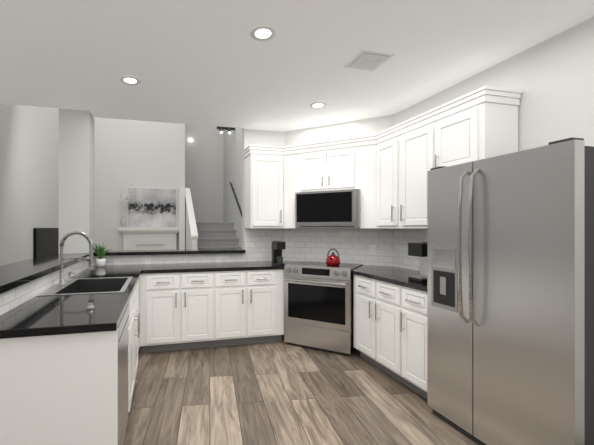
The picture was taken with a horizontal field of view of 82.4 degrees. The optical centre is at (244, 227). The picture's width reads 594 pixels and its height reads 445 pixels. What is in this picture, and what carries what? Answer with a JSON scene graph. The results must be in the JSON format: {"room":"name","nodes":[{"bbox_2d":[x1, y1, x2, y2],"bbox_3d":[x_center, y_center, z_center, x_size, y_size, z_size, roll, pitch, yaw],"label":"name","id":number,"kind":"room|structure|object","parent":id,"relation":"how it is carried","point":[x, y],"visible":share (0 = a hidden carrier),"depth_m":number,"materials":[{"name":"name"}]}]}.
{"room":"kitchen","nodes":[
{"label":"kitchen","id":0,"kind":"room"},
{"bbox_2d":[0,104,58,265],"bbox_3d":[-3.398,-1.240,5.527,0.120,5.200,4.270,0,0,-14],"label":"wall","id":1,"kind":"structure","parent":0,"point":[29,168],"depth_m":4.86,"materials":[{"name":"grey paint"}]},
{"bbox_2d":[33,228,58,257],"bbox_3d":[-3.375,0.237,5.775,0.037,0.475,1.360,0,0,-14],"label":"wall-mounted tv","id":2,"kind":"object","parent":1,"relation":"attached to","point":[45,241],"visible":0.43,"depth_m":5.53,"materials":[{"name":"black"}]},
{"bbox_2d":[93,117,184,250],"bbox_3d":[-2.653,-1.240,7.851,2.450,5.200,0.120,0,0,-14],"label":"wall","id":3,"kind":"structure","parent":0,"point":[143,154],"depth_m":7.77,"materials":[{"name":"white paint"}]},
{"bbox_2d":[128,188,175,226],"bbox_3d":[-2.175,-0.473,7.888,1.075,0.910,0.032,0,0,-14],"label":"picture","id":4,"kind":"object","parent":3,"relation":"attached to","point":[149,207],"visible":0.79,"depth_m":7.87,"materials":[{"name":"grey paper"}]},
{"bbox_2d":[179,187,184,248],"bbox_3d":[-1.495,0.205,7.923,0.132,2.310,0.298,0,0,-14],"label":"wall","id":5,"kind":"structure","parent":0,"point":[181,217],"depth_m":7.78,"materials":[{"name":"white paint"}]},
{"bbox_2d":[185,188,197,248],"bbox_3d":[-1.169,0.195,7.169,0.130,2.330,1.918,0,0,-14],"label":"wall","id":6,"kind":"structure","parent":0,"point":[191,235],"depth_m":7.03,"materials":[{"name":"white paint"}]},
{"bbox_2d":[185,124,223,222],"bbox_3d":[-1.163,-1.240,9.666,1.320,5.200,0.120,0,0,-14],"label":"wall","id":7,"kind":"structure","parent":0,"point":[204,165],"depth_m":9.61,"materials":[{"name":"white paint"}]},
{"bbox_2d":[224,128,241,248],"bbox_3d":[0.057,-1.240,7.255,0.120,5.200,5.148,0,0,-14],"label":"wall","id":8,"kind":"structure","parent":0,"point":[233,158],"depth_m":8.39,"materials":[{"name":"white paint"}]},
{"bbox_2d":[217,126,234,133],"bbox_3d":[-0.458,-2.372,8.131,0.445,0.177,0.135,0,0,-14],"label":"track light","id":9,"kind":"object","parent":8,"relation":"attached to","point":[228,129],"depth_m":8.11,"materials":[{"name":"black metal"}]},
{"bbox_2d":[230,182,241,216],"bbox_3d":[-0.095,-0.405,7.474,0.072,1.521,2.172,0,0,-14],"label":"handrail","id":10,"kind":"object","parent":8,"relation":"attached to","point":[236,199],"depth_m":7.84,"materials":[{"name":"grey metal"}]},
{"bbox_2d":[242,128,283,249],"bbox_3d":[0.786,-1.240,4.721,1.670,5.200,0.120,0,0,-14],"label":"wall","id":11,"kind":"structure","parent":0,"point":[262,137],"depth_m":4.53,"materials":[{"name":"white paint"}]},
{"bbox_2d":[243,144,282,227],"bbox_3d":[0.235,-0.510,4.316,0.456,1.030,0.374,0,0,-14],"label":"upper cabinet","id":12,"kind":"object","parent":11,"relation":"attached to","point":[263,186],"visible":1,"depth_m":4.18,"materials":[{"name":"white paint"}]},
{"bbox_2d":[244,228,283,252],"bbox_3d":[0.267,0.165,4.525,0.567,0.330,0.008,0,0,-14],"label":"wall tile","id":13,"kind":"structure","parent":11,"relation":"attached to","point":[258,240],"depth_m":4.51,"materials":[{"name":"white tile"}]},
{"bbox_2d":[0,0,593,131],"bbox_3d":[-1.117,-1.470,0.675,7.360,0.300,7.050,0,0,-14],"label":"ceiling","id":14,"kind":"structure","parent":0,"point":[205,62],"depth_m":2.52,"materials":[{"name":"white paint"}]},
{"bbox_2d":[120,76,140,84],"bbox_3d":[-1.024,-1.315,2.991,0.176,0.006,0.176,0,0,-14],"label":"recessed light","id":15,"kind":"object","parent":14,"relation":"in","point":[129,80],"visible":1,"depth_m":2.99,"materials":[{"name":"white glass"}]},
{"bbox_2d":[250,25,275,40],"bbox_3d":[0.122,-1.315,2.267,0.176,0.006,0.176,0,0,-14],"label":"recessed light","id":16,"kind":"object","parent":14,"relation":"in","point":[263,33],"visible":1,"depth_m":2.26,"materials":[{"name":"white glass"}]},
{"bbox_2d":[310,102,325,108],"bbox_3d":[0.783,-1.315,3.596,0.176,0.006,0.176,0,0,-14],"label":"recessed light","id":17,"kind":"object","parent":14,"relation":"in","point":[316,105],"visible":0.96,"depth_m":3.59,"materials":[{"name":"white glass"}]},
{"bbox_2d":[344,49,394,70],"bbox_3d":[0.972,-1.312,2.633,0.270,0.012,0.270,0,0,-14],"label":"ceiling vent","id":18,"kind":"object","parent":14,"relation":"in","point":[369,60],"visible":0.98,"depth_m":2.61,"materials":[{"name":"white metal"}]},
{"bbox_2d":[124,335,477,444],"bbox_3d":[-1.690,1.410,3.263,7.500,0.100,12.350,0,0,-14],"label":"floor","id":19,"kind":"structure","parent":0,"point":[282,392],"depth_m":2.61,"materials":[{"name":"brown wood"}]},
{"bbox_2d":[0,329,117,444],"bbox_3d":[-0.974,0.923,1.830,0.595,0.874,0.622,0,0,-14],"label":"peninsula end panel","id":20,"kind":"object","parent":19,"relation":"on","point":[62,389],"visible":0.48,"depth_m":1.54,"materials":[{"name":"white paint"}]},
{"bbox_2d":[0,264,143,338],"bbox_3d":[-1.211,0.465,2.787,0.598,0.038,2.644,0,0,-14],"label":"countertop","id":21,"kind":"structure","parent":20,"relation":"on","point":[51,315],"depth_m":1.77,"materials":[{"name":"black stone"}]},
{"bbox_2d":[57,231,93,285],"bbox_3d":[-1.304,0.231,2.569,0.259,0.419,0.120,0,0,-14],"label":"spring faucet","id":22,"kind":"object","parent":21,"relation":"on","point":[89,258],"visible":1,"depth_m":2.58,"materials":[{"name":"silver metal"}]},
{"bbox_2d":[37,277,132,295],"bbox_3d":[-1.188,0.553,2.615,0.540,0.223,0.750,0,0,-14],"label":"stainless steel sink","id":23,"kind":"object","parent":21,"relation":"in","point":[96,285],"visible":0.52,"depth_m":2.91,"materials":[{"name":"grey metal"}]},
{"bbox_2d":[67,272,74,280],"bbox_3d":[-1.449,0.403,2.792,0.062,0.075,0.032,0,0,-14],"label":"soap dispenser","id":24,"kind":"object","parent":23,"relation":"on","point":[69,273],"visible":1,"depth_m":2.78,"materials":[{"name":"silver metal"}]},
{"bbox_2d":[87,303,93,308],"bbox_3d":[-0.853,0.430,1.849,0.040,0.030,0.039,0,0,-14],"label":"button","id":25,"kind":"object","parent":21,"relation":"on","point":[90,306],"visible":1,"depth_m":1.84,"materials":[{"name":"silver metal"}]},
{"bbox_2d":[93,242,111,266],"bbox_3d":[-1.662,0.306,3.849,0.258,0.278,0.239,0,0,-14],"label":"potted plant","id":26,"kind":"object","parent":21,"relation":"on","point":[100,252],"visible":0.98,"depth_m":3.83,"materials":[{"name":"green plant"}]},
{"bbox_2d":[117,303,128,444],"bbox_3d":[-0.967,0.920,1.842,0.578,0.856,0.596,0,0,-14],"label":"dishwasher","id":27,"kind":"object","parent":20,"relation":"in","point":[122,328],"visible":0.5,"depth_m":1.88,"materials":[{"name":"silver metal"}]},
{"bbox_2d":[128,278,139,377],"bbox_3d":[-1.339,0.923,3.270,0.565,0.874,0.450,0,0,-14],"label":"base cabinet","id":28,"kind":"object","parent":19,"relation":"on","point":[134,328],"depth_m":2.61,"materials":[{"name":"white paint"}]},
{"bbox_2d":[93,264,139,268],"bbox_3d":[-1.482,0.465,3.755,0.480,0.038,0.634,0,0,-14],"label":"countertop","id":29,"kind":"structure","parent":28,"relation":"on","point":[131,266],"depth_m":3.78,"materials":[{"name":"black stone"}]},
{"bbox_2d":[118,227,178,249],"bbox_3d":[-2.204,0.672,7.746,1.330,1.375,0.298,0,0,-14],"label":"fireplace","id":30,"kind":"object","parent":19,"relation":"on","point":[149,238],"visible":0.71,"depth_m":7.70,"materials":[{"name":"white paint"}]},
{"bbox_2d":[119,183,132,226],"bbox_3d":[-2.707,-0.521,7.611,0.308,1.008,0.127,0,0,-14],"label":"vase","id":31,"kind":"object","parent":30,"relation":"on","point":[122,220],"visible":1,"depth_m":7.59,"materials":[{"name":"grey"}]},
{"bbox_2d":[140,271,219,352],"bbox_3d":[-0.768,0.923,3.939,0.864,0.874,0.604,0,0,-14],"label":"base cabinet","id":32,"kind":"object","parent":19,"relation":"on","point":[186,310],"depth_m":3.66,"materials":[{"name":"white paint"}]},
{"bbox_2d":[140,261,300,273],"bbox_3d":[-0.179,0.465,4.080,2.026,0.038,0.634,0,0,-14],"label":"countertop","id":33,"kind":"structure","parent":32,"relation":"on","point":[251,265],"depth_m":3.88,"materials":[{"name":"black stone"}]},
{"bbox_2d":[272,241,285,265],"bbox_3d":[0.405,0.302,4.059,0.110,0.285,0.200,0,0,-14],"label":"coffee maker","id":34,"kind":"object","parent":33,"relation":"on","point":[278,247],"visible":0.94,"depth_m":4.01,"materials":[{"name":"black plastic"}]},
{"bbox_2d":[196,222,240,248],"bbox_3d":[-0.756,0.612,7.994,1.096,1.496,3.318,0,0,-14],"label":"stairs","id":35,"kind":"structure","parent":19,"relation":"on","point":[216,235],"depth_m":7.93,"materials":[{"name":"carpet"}]},
{"bbox_2d":[220,269,283,345],"bbox_3d":[-0.045,0.923,4.120,0.902,0.874,0.604,0,0,-14],"label":"base cabinet","id":36,"kind":"object","parent":19,"relation":"on","point":[251,301],"depth_m":3.85,"materials":[{"name":"white paint"}]},
{"bbox_2d":[284,261,362,354],"bbox_3d":[0.922,0.892,3.944,0.757,0.929,0.697,0,0,31],"label":"range oven","id":37,"kind":"object","parent":19,"relation":"on","point":[319,305],"visible":0.83,"depth_m":3.69,"materials":[{"name":"silver metal"}]},
{"bbox_2d":[326,249,339,265],"bbox_3d":[1.033,0.338,3.934,0.172,0.193,0.171,0,0,-14],"label":"kettle","id":38,"kind":"object","parent":37,"relation":"on","point":[332,259],"visible":1,"depth_m":3.88,"materials":[{"name":"red metal"}]},
{"bbox_2d":[354,275,426,398],"bbox_3d":[1.561,0.923,3.088,0.696,0.874,1.080,0,0,-14],"label":"base cabinet","id":39,"kind":"object","parent":19,"relation":"on","point":[390,329],"visible":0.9,"depth_m":2.92,"materials":[{"name":"white paint"}]},
{"bbox_2d":[351,265,426,291],"bbox_3d":[1.524,0.465,3.298,0.664,0.038,1.499,0,0,-14],"label":"countertop","id":40,"kind":"structure","parent":39,"relation":"on","point":[395,275],"depth_m":3.21,"materials":[{"name":"black stone"}]},
{"bbox_2d":[408,242,426,282],"bbox_3d":[1.532,0.282,2.825,0.240,0.325,0.160,0,0,-14],"label":"coffee machine","id":41,"kind":"object","parent":40,"relation":"on","point":[418,249],"visible":0.54,"depth_m":2.81,"materials":[{"name":"black metal"}]},
{"bbox_2d":[427,137,593,444],"bbox_3d":[1.755,0.463,2.103,0.776,1.795,0.906,0,0,-14],"label":"refrigerator","id":42,"kind":"object","parent":19,"relation":"on","point":[510,298],"visible":1,"depth_m":1.86,"materials":[{"name":"silver metal"}]},
{"bbox_2d":[284,114,394,321],"bbox_3d":[1.137,0.020,4.239,0.983,2.680,0.983,0,0,-14],"label":"wall","id":43,"kind":"structure","parent":0,"point":[363,127],"depth_m":4.20,"materials":[{"name":"white paint"}]},
{"bbox_2d":[283,134,376,227],"bbox_3d":[1.034,-0.510,4.069,1.117,1.030,0.375,0,0,31],"label":"upper cabinet","id":44,"kind":"object","parent":43,"relation":"attached to","point":[342,164],"visible":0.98,"depth_m":3.89,"materials":[{"name":"white paint"}]},
{"bbox_2d":[295,189,359,227],"bbox_3d":[1.019,-0.217,4.042,0.754,0.435,0.399,0,0,31],"label":"microwave","id":45,"kind":"object","parent":44,"relation":"attached to","point":[329,209],"visible":0.92,"depth_m":3.89,"materials":[{"name":"black glass"}]},
{"bbox_2d":[284,228,393,266],"bbox_3d":[1.135,0.003,4.236,1.390,0.926,0.008,0,0,31],"label":"wall tile","id":46,"kind":"structure","parent":43,"relation":"attached to","point":[350,245],"depth_m":4.18,"materials":[{"name":"white tile"}]},
{"bbox_2d":[369,245,375,254],"bbox_3d":[1.520,0.260,3.995,0.072,0.116,0.008,0,0,31],"label":"outlet","id":47,"kind":"object","parent":46,"relation":"attached to","point":[372,249],"visible":1,"depth_m":3.99,"materials":[{"name":"white plastic"}]},
{"bbox_2d":[395,17,593,150],"bbox_3d":[2.377,-0.140,1.546,0.120,3.000,7.050,0,0,-14],"label":"wall","id":48,"kind":"structure","parent":0,"point":[552,79],"depth_m":2.34,"materials":[{"name":"white paint"}]},
{"bbox_2d":[376,126,399,228],"bbox_3d":[1.637,-0.483,3.516,0.337,0.975,0.390,0,0,-14],"label":"upper cabinet","id":49,"kind":"object","parent":48,"relation":"attached to","point":[388,145],"depth_m":3.46,"materials":[{"name":"white paint"}]},
{"bbox_2d":[394,228,426,270],"bbox_3d":[1.885,0.233,3.251,0.008,0.466,1.297,0,0,-14],"label":"wall tile","id":50,"kind":"structure","parent":48,"relation":"attached to","point":[403,238],"depth_m":3.68,"materials":[{"name":"white tile"}]},
{"bbox_2d":[400,114,431,228],"bbox_3d":[1.732,-0.483,3.137,0.337,0.975,0.450,0,0,-14],"label":"upper cabinet","id":51,"kind":"object","parent":48,"relation":"attached to","point":[415,138],"depth_m":3.09,"materials":[{"name":"white paint"}]},
{"bbox_2d":[432,94,519,167],"bbox_3d":[1.841,-0.710,2.701,0.337,0.520,0.450,0,0,-14],"label":"upper cabinet","id":52,"kind":"object","parent":48,"relation":"attached to","point":[479,123],"depth_m":2.51,"materials":[{"name":"white paint"}]},
{"bbox_3d":[-1.111,0.845,4.248,2.240,1.030,0.120,0,0,-14],"label":"wall","id":53,"kind":"structure","parent":0,"visible":0},
{"bbox_2d":[93,252,283,264],"bbox_3d":[-0.640,0.398,4.299,2.437,0.136,0.008,0,0,-14],"label":"wall tile","id":54,"kind":"structure","parent":53,"relation":"attached to","point":[188,258],"depth_m":4.28,"materials":[{"name":"white tile"}]},
{"bbox_2d":[114,255,119,264],"bbox_3d":[-1.552,0.388,4.063,0.072,0.116,0.008,0,0,-14],"label":"electrical outlet","id":55,"kind":"object","parent":54,"relation":"attached to","point":[116,259],"visible":0.88,"depth_m":4.06,"materials":[{"name":"white plastic"}]},
{"bbox_2d":[145,255,150,263],"bbox_3d":[-1.202,0.388,4.150,0.072,0.116,0.008,0,0,-14],"label":"electrical outlet","id":56,"kind":"object","parent":54,"relation":"attached to","point":[147,259],"visible":0.88,"depth_m":4.15,"materials":[{"name":"white plastic"}]},
{"bbox_2d":[216,254,221,261],"bbox_3d":[-0.338,0.388,4.365,0.072,0.116,0.008,0,0,-14],"label":"electrical outlet","id":57,"kind":"object","parent":54,"relation":"attached to","point":[218,257],"visible":0.88,"depth_m":4.36,"materials":[{"name":"white plastic"}]},
{"bbox_3d":[-1.574,0.845,2.715,0.120,1.030,2.630,0,0,-14],"label":"wall","id":58,"kind":"structure","parent":0,"visible":0},
{"bbox_2d":[0,259,88,314],"bbox_3d":[-1.510,0.398,2.727,0.008,0.136,2.622,0,0,-14],"label":"wall tile","id":59,"kind":"structure","parent":58,"relation":"attached to","point":[14,297],"depth_m":2.16,"materials":[{"name":"white tile"}]},
{"bbox_2d":[0,249,245,293],"bbox_3d":[-0.813,0.308,3.008,2.258,0.040,2.930,0,0,-14],"label":"bar","id":60,"kind":"object","parent":58,"relation":"on","point":[15,275],"visible":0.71,"depth_m":2.80,"materials":[{"name":"black stone"}]},
{"bbox_2d":[59,108,94,253],"bbox_3d":[-1.943,-0.517,3.885,0.310,1.606,0.320,0,0,-14],"label":"column","id":61,"kind":"structure","parent":60,"relation":"on","point":[76,170],"depth_m":3.74,"materials":[{"name":"grey paint"}]}
]}

